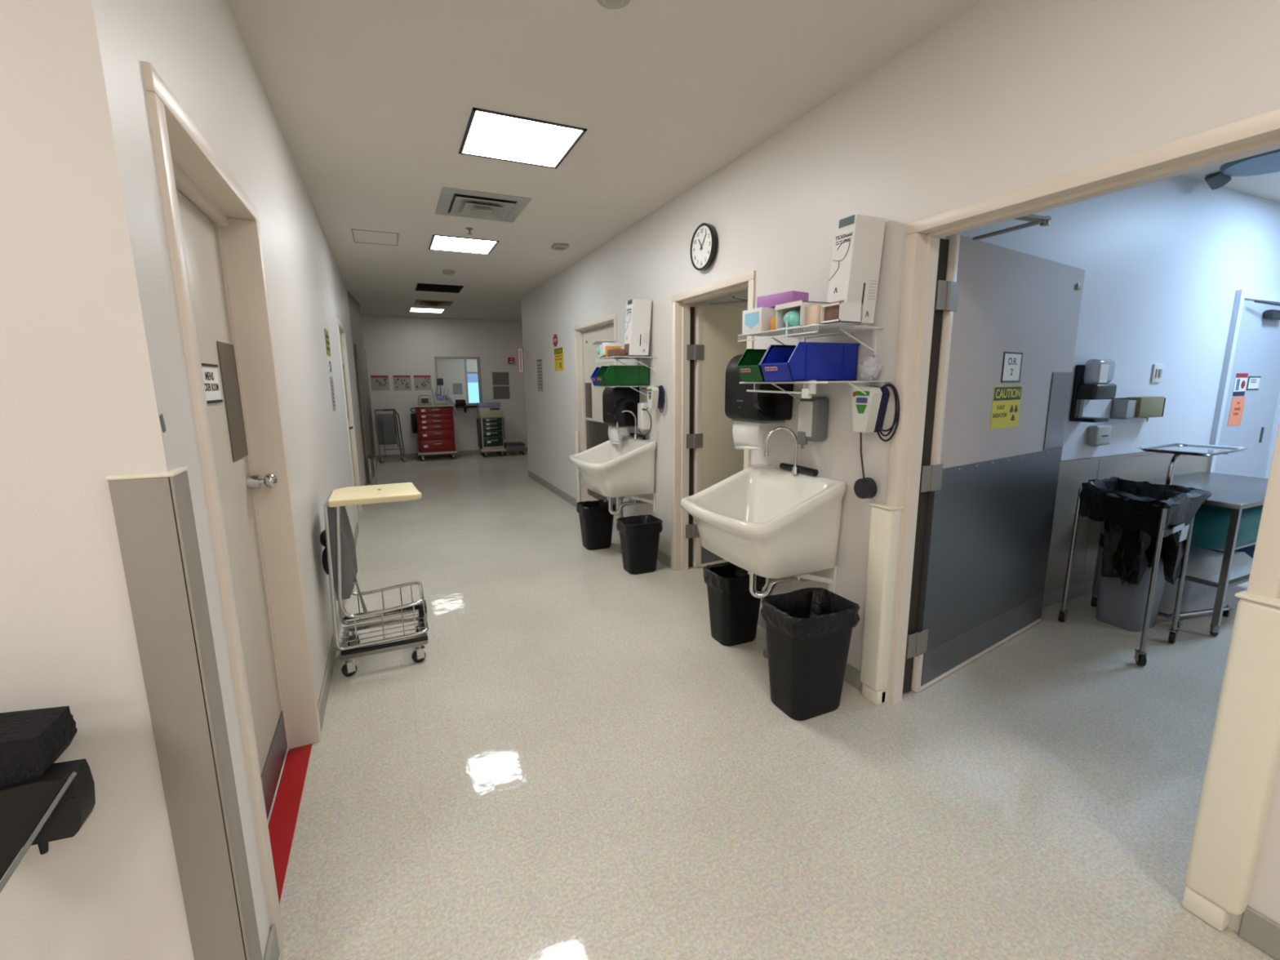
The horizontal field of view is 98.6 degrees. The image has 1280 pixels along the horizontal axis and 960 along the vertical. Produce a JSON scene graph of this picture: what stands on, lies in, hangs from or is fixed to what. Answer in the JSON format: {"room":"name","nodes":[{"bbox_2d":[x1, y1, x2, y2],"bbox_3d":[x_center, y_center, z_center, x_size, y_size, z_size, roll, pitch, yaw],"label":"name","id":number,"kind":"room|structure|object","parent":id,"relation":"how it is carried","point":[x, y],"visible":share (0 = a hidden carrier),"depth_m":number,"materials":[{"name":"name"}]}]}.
{"room":"hospital corridor","nodes":[
{"label":"hospital corridor","id":0,"kind":"room"},
{"bbox_2d":[0,537,92,959],"bbox_3d":[-2.337,0.030,0.505,2.550,2.866,0.150,-5,11,-24],"label":"wall","id":1,"kind":"structure","parent":0,"point":[42,917],"depth_m":1.08,"materials":[{"name":"white paint"}]},
{"bbox_2d":[0,0,365,959],"bbox_3d":[-2.667,-0.687,4.554,0.250,2.866,7.910,-5,11,-24],"label":"wall","id":2,"kind":"structure","parent":0,"point":[92,353],"depth_m":1.06,"materials":[{"name":"white paint"}]},
{"bbox_2d":[107,471,262,959],"bbox_3d":[-0.960,0.659,1.202,0.098,1.362,0.086,-5,11,-24],"label":"trim","id":3,"kind":"structure","parent":2,"relation":"attached to","point":[154,517],"depth_m":1.14,"materials":[{"name":"beige plastic"}]},
{"bbox_2d":[105,466,188,480],"bbox_3d":[-0.965,-0.013,1.082,0.102,0.008,0.090,-5,11,-24],"label":"cap","id":4,"kind":"object","parent":3,"relation":"on","point":[177,471],"visible":0.73,"depth_m":1.05,"materials":[{"name":"beige plastic"}]},
{"bbox_2d":[142,61,321,953],"bbox_3d":[-1.315,0.149,1.739,0.234,2.185,1.050,-5,11,-24],"label":"door","id":5,"kind":"structure","parent":2,"relation":"in","point":[213,228],"depth_m":1.96,"materials":[{"name":"beige paint"}]},
{"bbox_2d":[201,363,222,404],"bbox_3d":[-1.350,-0.302,1.728,0.006,0.122,0.225,-5,11,-24],"label":"door sign","id":6,"kind":"object","parent":5,"relation":"attached to","point":[210,372],"visible":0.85,"depth_m":1.75,"materials":[{"name":"plastic"}]},
{"bbox_2d":[263,480,367,959],"bbox_3d":[-2.551,0.659,4.880,0.012,0.100,7.840,-5,11,-24],"label":"baseboard","id":7,"kind":"structure","parent":2,"relation":"attached to","point":[272,951],"depth_m":2.63,"materials":[{"name":"plastic"}]},
{"bbox_2d":[336,318,362,529],"bbox_3d":[-3.308,-0.611,6.117,0.241,2.180,1.060,-5,11,-24],"label":"door","id":8,"kind":"structure","parent":2,"relation":"in","point":[341,331],"depth_m":6.47,"materials":[{"name":"beige paint"}]},
{"bbox_2d":[347,291,368,484],"bbox_3d":[-4.567,-1.426,8.794,0.350,2.866,1.500,-5,11,-24],"label":"wall","id":9,"kind":"structure","parent":0,"point":[354,306],"depth_m":8.41,"materials":[{"name":"paint"}]},
{"bbox_2d":[354,344,377,483],"bbox_3d":[-4.466,-1.095,9.002,0.034,2.120,1.290,-4,11,-20],"label":"door","id":10,"kind":"structure","parent":9,"relation":"in","point":[360,353],"depth_m":8.80,"materials":[{"name":"paint"}]},
{"bbox_2d":[360,315,527,455],"bbox_3d":[-4.151,-1.935,11.640,8.200,2.866,0.120,-5,11,-24],"label":"wall","id":11,"kind":"structure","parent":0,"point":[394,345],"depth_m":11.44,"materials":[{"name":"white paint"}]},
{"bbox_2d":[369,375,390,391],"bbox_3d":[-5.228,-1.950,11.071,0.350,0.310,0.004,-5,11,-24],"label":"notice","id":12,"kind":"object","parent":11,"relation":"attached to","point":[378,383],"visible":1,"depth_m":11.07,"materials":[{"name":"paper"}]},
{"bbox_2d":[391,375,412,391],"bbox_3d":[-4.854,-1.982,11.238,0.350,0.310,0.004,-5,11,-24],"label":"notice","id":13,"kind":"object","parent":11,"relation":"attached to","point":[400,383],"visible":1,"depth_m":11.24,"materials":[{"name":"paper"}]},
{"bbox_2d":[413,375,431,390],"bbox_3d":[-4.499,-2.013,11.396,0.350,0.310,0.004,-5,11,-24],"label":"notice","id":14,"kind":"object","parent":11,"relation":"attached to","point":[420,382],"visible":0.98,"depth_m":11.39,"materials":[{"name":"paper"}]},
{"bbox_2d":[376,447,527,460],"bbox_3d":[-4.158,-0.559,11.803,8.100,0.100,0.012,-5,11,-24],"label":"baseboard","id":15,"kind":"structure","parent":11,"relation":"attached to","point":[472,451],"depth_m":11.77,"materials":[{"name":"plastic"}]},
{"bbox_2d":[434,356,482,405],"bbox_3d":[-3.869,-2.104,11.738,0.920,1.020,0.145,-5,11,-24],"label":"window","id":16,"kind":"structure","parent":11,"relation":"in","point":[477,358],"depth_m":11.73,"materials":[{"name":"grey metal"}]},
{"bbox_2d":[436,359,466,403],"bbox_3d":[-4.630,-2.392,14.227,6.500,2.866,0.100,-5,11,-24],"label":"wall","id":17,"kind":"structure","parent":0,"point":[452,371],"depth_m":14.06,"materials":[{"name":"white paint"}]},
{"bbox_2d":[464,359,478,403],"bbox_3d":[-4.166,-2.572,14.382,0.740,1.600,0.150,-5,11,-24],"label":"window","id":18,"kind":"structure","parent":17,"relation":"in","point":[471,366],"depth_m":14.19,"materials":[{"name":"blue glass"}]},
{"bbox_2d":[690,288,747,539],"bbox_3d":[1.490,-0.918,5.667,3.140,2.866,0.120,-5,11,-24],"label":"wall","id":19,"kind":"structure","parent":0,"point":[743,294],"depth_m":5.17,"materials":[{"name":"white paint"}]},
{"bbox_2d":[227,0,1279,320],"bbox_3d":[-0.043,-2.679,6.593,12.300,0.300,19.300,-5,11,-24],"label":"ceiling","id":20,"kind":"structure","parent":0,"point":[372,102],"depth_m":2.63,"materials":[{"name":"paint"}]},
{"bbox_2d":[415,283,463,293],"bbox_3d":[-2.845,-2.821,7.774,0.600,0.228,0.620,-5,11,-24],"label":"recessed light","id":21,"kind":"object","parent":20,"relation":"attached to","point":[420,286],"visible":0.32,"depth_m":8.04,"materials":[{"name":"grey plastic"}]},
{"bbox_2d":[428,234,498,254],"bbox_3d":[-1.731,-2.294,5.380,0.590,0.007,0.590,-5,11,-24],"label":"recessed light","id":22,"kind":"object","parent":20,"relation":"in","point":[438,242],"visible":1,"depth_m":5.35,"materials":[{"name":"grey plastic"}]},
{"bbox_2d":[435,186,531,222],"bbox_3d":[-1.212,-2.068,4.210,0.620,0.051,0.660,-5,11,-24],"label":"ceiling vent","id":23,"kind":"object","parent":20,"relation":"in","point":[452,202],"visible":1,"depth_m":4.13,"materials":[{"name":"grey plastic"}]},
{"bbox_2d":[458,106,586,168],"bbox_3d":[-0.673,-1.894,3.084,0.590,0.007,0.590,-5,11,-24],"label":"recessed light","id":24,"kind":"object","parent":20,"relation":"in","point":[488,134],"visible":1,"depth_m":3.04,"materials":[{"name":"grey plastic"}]},
{"bbox_2d":[1204,171,1231,190],"bbox_3d":[3.847,-2.007,3.665,0.133,0.133,0.100,-1,10,-6],"label":"ceiling camera","id":25,"kind":"object","parent":20,"relation":"attached to","point":[1216,180],"visible":0.79,"depth_m":3.64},
{"bbox_2d":[1219,148,1279,176],"bbox_3d":[3.940,-1.974,3.390,0.520,0.031,0.520,-5,11,-24],"label":"ceiling canopy","id":26,"kind":"object","parent":20,"relation":"attached to","point":[1267,162],"visible":0.84,"depth_m":3.45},
{"bbox_2d":[267,451,1275,959],"bbox_3d":[-0.019,0.340,7.130,12.300,0.100,19.300,-5,11,-24],"label":"floor","id":27,"kind":"structure","parent":0,"point":[573,765],"depth_m":2.16,"materials":[{"name":"plastic"}]},
{"bbox_2d":[0,706,95,893],"bbox_3d":[-1.205,0.900,0.894,0.588,1.000,0.280,-5,11,-24],"label":"stand","id":28,"kind":"object","parent":27,"relation":"on","point":[42,801],"visible":1,"depth_m":0.90,"materials":[{"name":"black plastic"}]},
{"bbox_2d":[267,743,312,903],"bbox_3d":[-1.266,1.219,1.948,0.088,0.002,0.930,-5,11,-24],"label":"tape","id":29,"kind":"object","parent":27,"relation":"on","point":[283,818],"visible":0.57,"depth_m":2.02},
{"bbox_2d":[320,482,429,676],"bbox_3d":[-1.476,0.531,3.091,0.516,0.961,0.402,-5,11,-24],"label":"cart","id":30,"kind":"object","parent":27,"relation":"on","point":[339,558],"visible":1,"depth_m":2.94,"materials":[{"name":"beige metal"}]},
{"bbox_2d":[336,506,426,644],"bbox_3d":[-1.463,0.469,3.081,0.443,0.774,0.370,-5,11,-24],"label":"basket","id":31,"kind":"object","parent":30,"relation":"on","point":[346,558],"depth_m":2.97,"materials":[{"name":"silver metal"}]},
{"bbox_2d":[374,408,406,462],"bbox_3d":[-4.972,-0.889,10.980,0.507,1.050,0.348,-5,11,-24],"label":"stand","id":32,"kind":"object","parent":27,"relation":"on","point":[386,430],"visible":1,"depth_m":10.89,"materials":[{"name":"silver metal"}]},
{"bbox_2d":[409,404,457,461],"bbox_3d":[-4.240,-0.980,11.297,0.832,1.105,0.560,-5,11,-24],"label":"cart","id":33,"kind":"object","parent":27,"relation":"on","point":[433,424],"visible":0.99,"depth_m":11.08,"materials":[{"name":"red paint"}]},
{"bbox_2d":[431,377,457,416],"bbox_3d":[-3.976,-1.686,11.238,0.485,0.767,0.268,-2,10,-10],"label":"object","id":34,"kind":"object","parent":33,"relation":"on","point":[440,400],"visible":1,"depth_m":11.16,"materials":[{"name":"grey plastic"}]},
{"bbox_2d":[476,414,506,457],"bbox_3d":[-3.181,-0.949,11.763,0.530,0.865,0.510,-5,11,-24],"label":"cart","id":35,"kind":"object","parent":27,"relation":"on","point":[491,428],"visible":0.99,"depth_m":11.56,"materials":[{"name":"green paint"}]},
{"bbox_2d":[476,402,502,416],"bbox_3d":[-3.184,-1.507,11.673,0.480,0.264,0.355,-5,11,-24],"label":"storage box","id":36,"kind":"object","parent":35,"relation":"on","point":[483,408],"visible":1,"depth_m":11.53,"materials":[{"name":"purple plastic"}]},
{"bbox_2d":[502,410,525,455],"bbox_3d":[-2.713,-1.028,11.943,0.504,0.950,0.410,-5,11,-24],"label":"trolley","id":37,"kind":"object","parent":27,"relation":"on","point":[519,446],"visible":0.87,"depth_m":11.85,"materials":[{"name":"grey plastic"}]},
{"bbox_2d":[576,499,616,550],"bbox_3d":[-0.412,0.424,5.190,0.330,0.420,0.293,-5,11,-24],"label":"waste bin","id":38,"kind":"object","parent":27,"relation":"on","point":[596,522],"visible":0.95,"depth_m":5.10,"materials":[{"name":"black plastic"}]},
{"bbox_2d":[568,409,656,553],"bbox_3d":[-0.271,0.034,4.886,0.628,1.293,0.720,-5,11,-24],"label":"sink","id":39,"kind":"object","parent":27,"relation":"on","point":[625,469],"visible":0.98,"depth_m":4.65,"materials":[{"name":"white ceramic"}]},
{"bbox_2d":[568,435,656,497],"bbox_3d":[-0.273,-0.130,4.857,0.628,0.455,0.720,-5,11,-24],"label":"basin","id":40,"kind":"object","parent":39,"relation":"in","point":[626,468],"depth_m":4.63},
{"bbox_2d":[616,409,637,439],"bbox_3d":[-0.115,-0.491,4.873,0.193,0.258,0.040,-1,10,-5],"label":"faucet","id":41,"kind":"object","parent":39,"relation":"on","point":[634,436],"depth_m":4.87,"materials":[{"name":"silver metal"}]},
{"bbox_2d":[616,514,662,574],"bbox_3d":[-0.005,0.532,4.533,0.329,0.431,0.291,-5,11,-24],"label":"waste bin","id":42,"kind":"object","parent":27,"relation":"on","point":[639,535],"visible":1,"depth_m":4.44,"materials":[{"name":"black plastic"}]},
{"bbox_2d":[702,561,766,646],"bbox_3d":[0.565,0.740,3.311,0.332,0.441,0.271,-5,11,-24],"label":"waste bin","id":43,"kind":"object","parent":27,"relation":"on","point":[734,612],"visible":0.8,"depth_m":3.22,"materials":[{"name":"black plastic"}]},
{"bbox_2d":[680,426,845,657],"bbox_3d":[0.610,0.366,2.976,0.628,1.293,0.740,-5,11,-24],"label":"sink","id":44,"kind":"object","parent":27,"relation":"on","point":[781,524],"visible":0.98,"depth_m":2.79,"materials":[{"name":"white ceramic"}]},
{"bbox_2d":[680,463,845,579],"bbox_3d":[0.608,0.203,2.947,0.628,0.455,0.740,-5,11,-24],"label":"basin","id":45,"kind":"object","parent":44,"relation":"in","point":[770,522],"depth_m":2.76,"materials":[{"name":"ceramic"}]},
{"bbox_2d":[764,426,799,474],"bbox_3d":[0.766,-0.158,2.962,0.193,0.258,0.040,-1,10,-5],"label":"faucet","id":46,"kind":"object","parent":44,"relation":"on","point":[792,468],"depth_m":2.96,"materials":[{"name":"silver metal"}]},
{"bbox_2d":[760,586,859,720],"bbox_3d":[0.792,0.822,2.610,0.387,0.521,0.308,-5,11,-24],"label":"waste bin","id":47,"kind":"object","parent":27,"relation":"on","point":[809,630],"visible":1,"depth_m":2.52,"materials":[{"name":"black plastic"}]},
{"bbox_2d":[1095,531,1165,631],"bbox_3d":[3.089,0.622,3.462,0.330,0.581,0.302,-5,11,-24],"label":"waste bin","id":48,"kind":"object","parent":27,"relation":"on","point":[1123,606],"visible":0.41,"depth_m":3.40,"materials":[{"name":"grey plastic"}]},
{"bbox_2d":[1057,476,1212,666],"bbox_3d":[2.905,0.483,3.289,0.810,0.917,0.530,-7,12,-31],"label":"stand","id":49,"kind":"object","parent":27,"relation":"on","point":[1133,513],"visible":0.97,"depth_m":3.15,"materials":[{"name":"silver metal"}]},
{"bbox_2d":[1161,529,1185,585],"bbox_3d":[3.008,0.410,3.136,0.539,0.413,0.130,-9,13,-39],"label":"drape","id":50,"kind":"object","parent":49,"relation":"hanging from","point":[1173,545],"depth_m":3.11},
{"bbox_2d":[1092,471,1268,635],"bbox_3d":[3.908,0.439,3.785,1.322,0.815,0.662,-5,11,-24],"label":"steel table","id":51,"kind":"object","parent":27,"relation":"on","point":[1237,493],"visible":0.42,"depth_m":3.36,"materials":[{"name":"silver metal"}]},
{"bbox_2d":[1177,573,1249,587],"bbox_3d":[3.909,0.535,3.802,1.300,0.020,0.640,-5,11,-24],"label":"shelf","id":52,"kind":"object","parent":51,"relation":"attached to","point":[1243,579],"depth_m":3.33,"materials":[{"name":"metal"}]},
{"bbox_2d":[1185,545,1253,582],"bbox_3d":[3.680,0.487,3.666,0.720,0.124,0.540,-5,11,-24],"label":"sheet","id":53,"kind":"object","parent":51,"relation":"on","point":[1203,563],"visible":0.44,"depth_m":3.47,"materials":[{"name":"white fabric"}]},
{"bbox_2d":[1215,542,1256,551],"bbox_3d":[3.958,0.382,3.787,0.780,0.021,0.400,-5,11,-24],"label":"sheet","id":54,"kind":"object","parent":53,"relation":"on","point":[1254,543],"visible":0.02,"depth_m":3.54,"materials":[{"name":"white fabric"}]},
{"bbox_2d":[1190,504,1263,550],"bbox_3d":[3.924,0.257,3.738,1.100,0.240,0.540,-5,11,-24],"label":"bin","id":55,"kind":"object","parent":54,"relation":"on","point":[1211,522],"visible":0.31,"depth_m":3.39,"materials":[{"name":"teal fabric"}]},
{"bbox_2d":[1137,442,1248,627],"bbox_3d":[3.463,0.337,3.550,0.654,1.105,0.436,-5,11,-24],"label":"tray stand","id":56,"kind":"object","parent":27,"relation":"on","point":[1179,449],"visible":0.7,"depth_m":3.45,"materials":[{"name":"silver metal"}]},
{"bbox_2d":[1137,442,1248,456],"bbox_3d":[3.442,-0.192,3.427,0.600,0.020,0.360,-5,11,-24],"label":"tray","id":57,"kind":"object","parent":56,"relation":"on","point":[1177,448],"depth_m":3.45,"materials":[{"name":"silver metal"}]},
{"bbox_2d":[520,0,1279,933],"bbox_3d":[0.708,-0.526,3.496,0.110,2.866,12.250,-5,11,-24],"label":"wall","id":58,"kind":"structure","parent":0,"point":[1005,95],"depth_m":2.38,"materials":[{"name":"white paint"}]},
{"bbox_2d":[574,430,581,502],"bbox_3d":[-0.750,-0.116,6.685,0.040,0.965,0.090,-5,11,-24],"label":"trim","id":59,"kind":"structure","parent":58,"relation":"attached to","point":[576,433],"depth_m":6.66,"materials":[{"name":"beige plastic"}]},
{"bbox_2d":[573,313,619,534],"bbox_3d":[-0.435,-0.619,6.029,0.129,2.180,1.300,-5,11,-24],"label":"door","id":60,"kind":"structure","parent":58,"relation":"in","point":[592,429],"depth_m":6.29,"materials":[{"name":"beige paint"}]},
{"bbox_2d":[591,386,647,395],"bbox_3d":[-0.152,-0.754,4.782,0.372,0.122,0.544,-5,11,-24],"label":"wire shelf","id":61,"kind":"object","parent":58,"relation":"attached to","point":[592,386],"visible":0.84,"depth_m":4.57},
{"bbox_2d":[595,365,649,386],"bbox_3d":[-0.149,-0.883,4.666,0.425,0.167,0.197,-5,11,-24],"label":"bin","id":62,"kind":"object","parent":61,"relation":"on","point":[606,375],"visible":0.99,"depth_m":4.59,"materials":[{"name":"green plastic"}]},
{"bbox_2d":[602,386,639,444],"bbox_3d":[-0.183,-0.597,5.034,0.248,0.559,0.352,-5,11,-24],"label":"dispenser","id":63,"kind":"object","parent":58,"relation":"attached to","point":[615,400],"visible":0.81,"depth_m":4.89,"materials":[{"name":"black plastic"}]},
{"bbox_2d":[595,355,656,372],"bbox_3d":[-0.123,-0.973,4.662,0.382,0.122,0.434,-5,11,-24],"label":"wire shelf","id":64,"kind":"object","parent":58,"relation":"attached to","point":[636,358],"visible":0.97,"depth_m":4.59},
{"bbox_2d":[623,298,651,355],"bbox_3d":[-0.021,-1.256,4.559,0.206,0.443,0.131,-5,11,-24],"label":"carton","id":65,"kind":"object","parent":64,"relation":"on","point":[637,320],"visible":1,"depth_m":4.51,"materials":[{"name":"white cardboard"}]},
{"bbox_2d":[637,402,651,430],"bbox_3d":[0.038,-0.550,4.738,0.094,0.230,0.100,-5,11,-24],"label":"soap dispenser","id":66,"kind":"object","parent":58,"relation":"attached to","point":[643,417],"visible":0.84,"depth_m":4.70,"materials":[{"name":"white plastic"}]},
{"bbox_2d":[636,385,665,435],"bbox_3d":[0.093,-0.578,4.597,0.098,0.421,0.417,-5,11,-24],"label":"dispenser","id":67,"kind":"object","parent":58,"relation":"attached to","point":[655,394],"visible":1,"depth_m":4.48,"materials":[{"name":"white plastic"}]},
{"bbox_2d":[689,222,717,271],"bbox_3d":[0.430,-1.570,3.715,0.049,0.296,0.296,-5,11,-24],"label":"wall clock","id":68,"kind":"object","parent":58,"relation":"attached to","point":[704,244],"visible":1,"depth_m":3.69,"materials":[{"name":"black plastic"}]},
{"bbox_2d":[671,270,755,570],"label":"door","id":69,"kind":"structure","parent":58,"relation":"in","point":[715,333],"depth_m":4.38,"materials":[{"name":"beige paint"}]},
{"bbox_2d":[724,354,793,449],"bbox_3d":[0.667,-0.442,3.156,0.248,0.559,0.352,-5,11,-24],"label":"dispenser","id":70,"kind":"object","parent":58,"relation":"attached to","point":[748,410],"visible":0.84,"depth_m":3.07,"materials":[{"name":"black plastic"}]},
{"bbox_2d":[732,420,760,449],"bbox_3d":[0.613,-0.255,3.176,0.023,0.185,0.250,-5,11,-24],"label":"paper towel","id":71,"kind":"object","parent":70,"relation":"hanging from","point":[745,433],"depth_m":3.17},
{"bbox_2d":[737,324,884,355],"bbox_3d":[0.799,-0.654,2.651,0.387,0.122,0.584,-5,11,-24],"label":"wire shelf","id":72,"kind":"object","parent":58,"relation":"attached to","point":[815,330],"visible":0.97,"depth_m":2.53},
{"bbox_2d":[742,306,776,334],"bbox_3d":[0.636,-0.797,2.775,0.182,0.117,0.160,-5,11,-24],"label":"box","id":73,"kind":"object","parent":72,"relation":"on","point":[758,319],"visible":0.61,"depth_m":2.69,"materials":[{"name":"white cardboard"}]},
{"bbox_2d":[744,311,759,328],"bbox_3d":[0.556,-0.792,2.735,0.002,0.075,0.115,-5,11,-24],"label":"print","id":74,"kind":"object","parent":73,"relation":"attached to","point":[751,318],"depth_m":2.73},
{"bbox_2d":[756,290,808,307],"bbox_3d":[0.697,-0.878,2.699,0.118,0.062,0.238,-7,12,-33],"label":"tissue box","id":75,"kind":"object","parent":73,"relation":"on","point":[769,300],"visible":0.62,"depth_m":2.63,"materials":[{"name":"cardboard"}]},
{"bbox_2d":[774,300,831,338],"bbox_3d":[0.739,-0.722,2.512,0.180,0.157,0.180,-5,11,-24],"label":"glove box","id":76,"kind":"object","parent":72,"relation":"on","point":[792,314],"visible":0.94,"depth_m":2.46,"materials":[{"name":"white cardboard"}]},
{"bbox_2d":[805,304,821,325],"bbox_3d":[0.801,-0.714,2.400,0.140,0.082,0.065,-5,11,-24],"label":"carton","id":77,"kind":"object","parent":72,"relation":"on","point":[813,313],"visible":0.28,"depth_m":2.36,"materials":[{"name":"cardboard"}]},
{"bbox_2d":[820,302,862,324],"bbox_3d":[0.843,-0.696,2.308,0.120,0.078,0.110,-5,11,-24],"label":"box","id":78,"kind":"object","parent":72,"relation":"on","point":[844,313],"visible":0.94,"depth_m":2.27,"materials":[{"name":"white cardboard"}]},
{"bbox_2d":[826,213,885,325],"bbox_3d":[0.952,-0.920,2.444,0.206,0.443,0.126,-5,11,-24],"label":"carton","id":79,"kind":"object","parent":72,"relation":"on","point":[858,239],"visible":0.99,"depth_m":2.39,"materials":[{"name":"white cardboard"}]},
{"bbox_2d":[797,396,828,448],"bbox_3d":[0.892,-0.295,2.852,0.111,0.265,0.130,-5,11,-24],"label":"soap dispenser","id":80,"kind":"object","parent":58,"relation":"attached to","point":[813,412],"visible":0.98,"depth_m":2.80,"materials":[{"name":"grey plastic"}]},
{"bbox_2d":[739,381,891,401],"bbox_3d":[0.820,-0.416,2.669,0.372,0.122,0.644,-5,11,-24],"label":"wire shelf","id":81,"kind":"object","parent":58,"relation":"attached to","point":[882,383],"visible":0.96,"depth_m":2.49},
{"bbox_2d":[735,346,768,381],"bbox_3d":[0.680,-0.583,2.784,0.340,0.162,0.192,-5,11,-24],"label":"bin","id":82,"kind":"object","parent":81,"relation":"on","point":[748,368],"visible":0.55,"depth_m":2.80,"materials":[{"name":"green plastic"}]},
{"bbox_2d":[746,380,816,398],"bbox_3d":[0.659,-0.434,2.625,0.030,0.080,0.500,-5,11,-24],"label":"rod","id":83,"kind":"object","parent":81,"relation":"hanging from","point":[806,393],"visible":0.93,"depth_m":2.45,"materials":[{"name":"white metal"}]},
{"bbox_2d":[759,342,859,381],"bbox_3d":[0.800,-0.556,2.607,0.420,0.170,0.207,-5,11,-24],"label":"bin","id":84,"kind":"object","parent":81,"relation":"on","point":[804,361],"visible":1,"depth_m":2.53,"materials":[{"name":"blue plastic"}]},
{"bbox_2d":[858,356,881,380],"bbox_3d":[1.042,-0.504,2.494,0.086,0.109,0.099,-5,11,-24],"label":"plastic bag","id":85,"kind":"object","parent":81,"relation":"on","point":[869,367],"visible":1,"depth_m":2.46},
{"bbox_2d":[851,383,899,498],"bbox_3d":[1.064,-0.168,2.500,0.098,0.534,0.218,-5,11,-24],"label":"dispenser","id":86,"kind":"object","parent":58,"relation":"attached to","point":[868,411],"visible":1,"depth_m":2.48,"materials":[{"name":"white plastic"}]},
{"bbox_2d":[859,502,903,705],"bbox_3d":[1.129,0.591,2.604,0.084,0.972,0.128,-5,11,-24],"label":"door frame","id":87,"kind":"structure","parent":58,"relation":"attached to","point":[885,520],"depth_m":2.56,"materials":[{"name":"beige plastic"}]},
{"bbox_2d":[528,470,1279,959],"bbox_3d":[0.622,0.825,3.803,0.012,0.100,12.050,-5,11,-24],"label":"baseboard","id":88,"kind":"structure","parent":58,"relation":"attached to","point":[1255,928],"depth_m":1.51,"materials":[{"name":"plastic"}]},
{"bbox_2d":[1182,885,1231,930],"bbox_3d":[1.637,1.224,1.587,0.065,0.075,0.090,-5,11,-24],"label":"baseboard","id":89,"kind":"structure","parent":58,"relation":"attached to","point":[1197,904],"depth_m":1.57,"materials":[{"name":"beige plastic"}]},
{"bbox_2d":[1184,590,1279,915],"bbox_3d":[1.638,0.749,1.492,0.084,0.902,0.128,-5,11,-24],"label":"trim","id":90,"kind":"structure","parent":58,"relation":"attached to","point":[1243,760],"depth_m":1.47,"materials":[{"name":"beige plastic"}]},
{"bbox_2d":[941,174,1279,475],"bbox_3d":[3.902,-0.663,4.125,6.240,2.866,0.140,-5,11,-24],"label":"wall","id":91,"kind":"structure","parent":0,"point":[1164,262],"depth_m":3.81,"materials":[{"name":"paint"}]},
{"bbox_2d":[1042,579,1093,606],"bbox_3d":[2.921,0.802,3.830,3.700,0.100,0.012,-5,11,-24],"label":"baseboard","id":92,"kind":"structure","parent":91,"relation":"attached to","point":[1052,597],"depth_m":3.87,"materials":[{"name":"plastic"}]},
{"bbox_2d":[880,107,1279,704],"bbox_3d":[1.683,-0.017,2.549,0.986,2.180,2.200,4,11,23],"label":"door","id":93,"kind":"structure","parent":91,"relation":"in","point":[978,501],"depth_m":2.62,"materials":[{"name":"beige paint"}]},
{"bbox_2d":[990,385,1022,429],"bbox_3d":[1.886,-0.376,2.832,0.310,0.215,0.003,-7,12,-34],"label":"caution sign","id":94,"kind":"object","parent":93,"relation":"attached to","point":[1006,406],"visible":1,"depth_m":2.83,"materials":[{"name":"yellow"}]},
{"bbox_2d":[1000,351,1022,382],"bbox_3d":[1.895,-0.574,2.804,0.205,0.150,0.004,-7,12,-34],"label":"door sign","id":95,"kind":"object","parent":93,"relation":"attached to","point":[1012,362],"visible":1,"depth_m":2.80,"materials":[{"name":"white paper"}]},
{"bbox_2d":[1068,359,1116,422],"bbox_3d":[2.929,-0.575,3.530,0.250,0.395,0.150,-5,11,-24],"label":"dispenser","id":96,"kind":"object","parent":91,"relation":"attached to","point":[1096,373],"visible":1,"depth_m":3.50,"materials":[{"name":"black plastic"}]},
{"bbox_2d":[1083,359,1115,383],"bbox_3d":[2.942,-0.696,3.525,0.210,0.155,0.093,-5,11,-24],"label":"bottle","id":97,"kind":"object","parent":96,"relation":"on","point":[1095,371],"depth_m":3.48,"materials":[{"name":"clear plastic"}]},
{"bbox_2d":[1086,424,1112,445],"bbox_3d":[3.090,-0.302,3.701,0.180,0.135,0.062,-5,11,-24],"label":"soap dispenser","id":98,"kind":"object","parent":91,"relation":"attached to","point":[1100,434],"visible":1,"depth_m":3.67,"materials":[{"name":"grey plastic"}]},
{"bbox_2d":[1044,451,1208,592],"bbox_3d":[2.849,0.360,3.731,3.840,0.995,0.016,-5,11,-24],"label":"wall panel","id":99,"kind":"object","parent":91,"relation":"attached to","point":[1140,466],"depth_m":3.84,"materials":[{"name":"plastic"}]},
{"bbox_2d":[1110,395,1165,422],"bbox_3d":[3.461,-0.490,3.818,0.480,0.170,0.100,-5,11,-24],"label":"holder","id":100,"kind":"object","parent":91,"relation":"attached to","point":[1129,407],"visible":0.98,"depth_m":3.75,"materials":[{"name":"silver metal"}]},
{"bbox_2d":[1206,289,1279,478],"bbox_3d":[5.102,-0.407,4.563,1.100,2.190,0.147,-5,11,-24],"label":"door","id":101,"kind":"structure","parent":91,"relation":"in","point":[1253,341],"depth_m":4.50,"materials":[{"name":"paint"}]},
{"bbox_2d":[1227,396,1245,426],"bbox_3d":[4.853,-0.558,4.477,0.220,0.230,0.002,-5,11,-24],"label":"notice","id":102,"kind":"object","parent":101,"relation":"attached to","point":[1237,403],"visible":1,"depth_m":4.47,"materials":[{"name":"orange paper"}]},
{"bbox_2d":[1232,373,1248,395],"bbox_3d":[4.833,-0.768,4.431,0.200,0.180,0.002,-5,11,-24],"label":"notice","id":103,"kind":"object","parent":101,"relation":"attached to","point":[1241,379],"visible":1,"depth_m":4.43,"materials":[{"name":"white paper"}]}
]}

